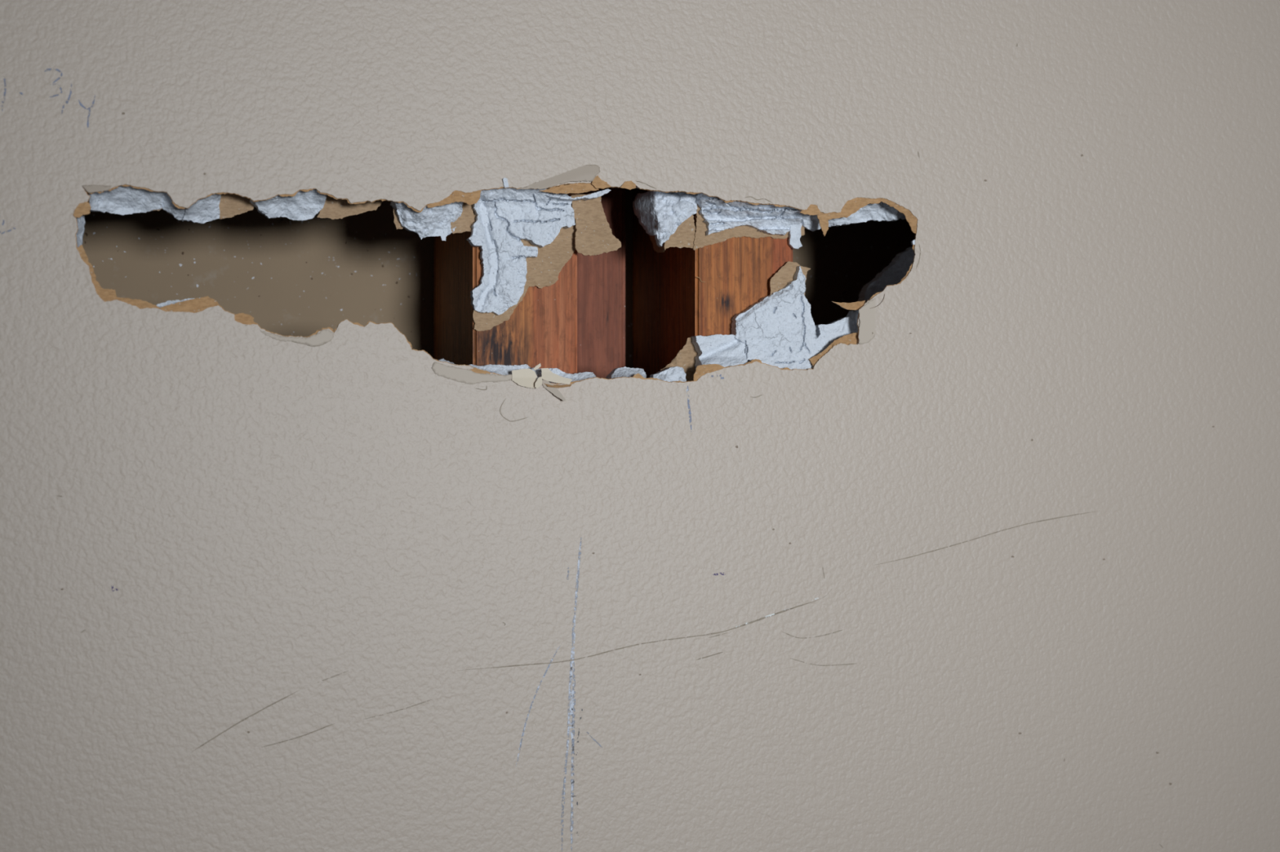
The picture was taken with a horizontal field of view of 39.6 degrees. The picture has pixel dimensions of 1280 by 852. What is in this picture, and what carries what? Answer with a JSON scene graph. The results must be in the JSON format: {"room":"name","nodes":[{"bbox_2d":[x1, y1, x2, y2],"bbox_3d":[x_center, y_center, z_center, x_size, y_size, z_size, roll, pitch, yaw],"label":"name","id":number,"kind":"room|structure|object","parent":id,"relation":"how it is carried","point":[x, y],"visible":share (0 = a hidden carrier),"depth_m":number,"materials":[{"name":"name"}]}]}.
{"room":"room interior","nodes":[
{"label":"room interior","id":0,"kind":"room"},
{"bbox_2d":[82,188,915,368],"bbox_3d":[-0.010,0.200,0.760,3.400,2.400,0.013,0,0,-16],"label":"wall","id":1,"kind":"structure","parent":0,"point":[294,277],"depth_m":0.72,"materials":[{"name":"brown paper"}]},
{"bbox_2d":[577,186,625,378],"bbox_3d":[-0.026,0.200,0.725,0.030,2.400,0.046,0,0,-16],"label":"board","id":2,"kind":"object","parent":1,"relation":"attached to","point":[601,278],"visible":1,"depth_m":0.70,"materials":[{"name":"brown wood"}]},
{"bbox_2d":[0,0,1279,851],"bbox_3d":[0.019,0.200,0.661,3.400,2.400,0.016,0,0,-16],"label":"wall","id":3,"kind":"structure","parent":0,"point":[997,570],"depth_m":0.65,"materials":[{"name":"beige paint"}]},
{"bbox_2d":[502,177,508,187],"bbox_3d":[-0.048,-0.087,0.636,0.002,0.004,0.002,0,0,-16],"label":"crumb","id":4,"kind":"object","parent":3,"relation":"on","point":[505,183],"visible":1,"depth_m":0.64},
{"bbox_2d":[466,187,576,331],"bbox_3d":[-0.042,-0.061,0.645,0.042,0.053,0.012,0,0,-16],"label":"drywall remnant","id":5,"kind":"object","parent":3,"relation":"attached to","point":[525,238],"visible":1,"depth_m":0.65,"materials":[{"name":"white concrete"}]},
{"bbox_2d":[546,189,621,256],"bbox_3d":[-0.021,-0.075,0.651,0.030,0.024,0.008,0,0,-16],"label":"flap","id":6,"kind":"object","parent":3,"relation":"attached to","point":[593,235],"visible":1,"depth_m":0.65,"materials":[{"name":"beige paper"}]},
{"bbox_2d":[632,191,697,253],"bbox_3d":[0.004,-0.077,0.683,0.020,0.024,0.048,0,0,-28],"label":"chunk","id":7,"kind":"object","parent":3,"relation":"attached to","point":[668,218],"visible":1,"depth_m":0.67,"materials":[{"name":"white concrete"}]},
{"bbox_2d":[649,337,697,382],"bbox_3d":[0.015,-0.024,0.662,0.021,0.019,0.012,0,0,-16],"label":"fragment","id":8,"kind":"object","parent":3,"relation":"attached to","point":[682,368],"visible":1,"depth_m":0.67,"materials":[{"name":"beige paper"}]},
{"bbox_2d":[691,334,747,368],"bbox_3d":[0.030,-0.027,0.666,0.020,0.014,0.012,0,0,-16],"label":"chunk","id":9,"kind":"object","parent":3,"relation":"attached to","point":[724,350],"visible":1,"depth_m":0.67,"materials":[{"name":"white concrete"}]},
{"bbox_2d":[693,193,804,250],"bbox_3d":[0.043,-0.077,0.670,0.045,0.022,0.014,0,0,-16],"label":"drywall remnant","id":10,"kind":"object","parent":3,"relation":"attached to","point":[717,220],"visible":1,"depth_m":0.67,"materials":[{"name":"white concrete"}]},
{"bbox_2d":[730,261,857,369],"bbox_3d":[0.060,-0.041,0.675,0.051,0.043,0.011,0,0,-16],"label":"chunk","id":11,"kind":"object","parent":3,"relation":"attached to","point":[780,330],"visible":1,"depth_m":0.67,"materials":[{"name":"white concrete"}]},
{"bbox_2d":[857,246,914,302],"bbox_3d":[0.100,-0.058,0.708,0.035,0.026,0.006,0,0,35],"label":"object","id":12,"kind":"object","parent":3,"relation":"attached to","point":[893,273],"visible":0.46,"depth_m":0.71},
{"bbox_3d":[0.307,1.425,-0.346,3.400,0.050,2.314,0,0,-16],"label":"floor","id":13,"kind":"structure","parent":0,"visible":0},
{"bbox_2d":[433,184,577,373],"bbox_3d":[-0.054,0.200,0.694,0.039,2.400,0.089,0,0,-16],"label":"stud","id":14,"kind":"object","parent":13,"relation":"on","point":[542,328],"visible":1,"depth_m":0.66,"materials":[{"name":"brown wood"}]},
{"bbox_2d":[632,187,792,378],"bbox_3d":[0.107,0.200,0.740,0.205,2.400,0.089,0,0,-16],"label":"stud","id":15,"kind":"object","parent":13,"relation":"on","point":[671,305],"visible":0.02,"depth_m":0.68,"materials":[{"name":"orange wood"}]}
]}

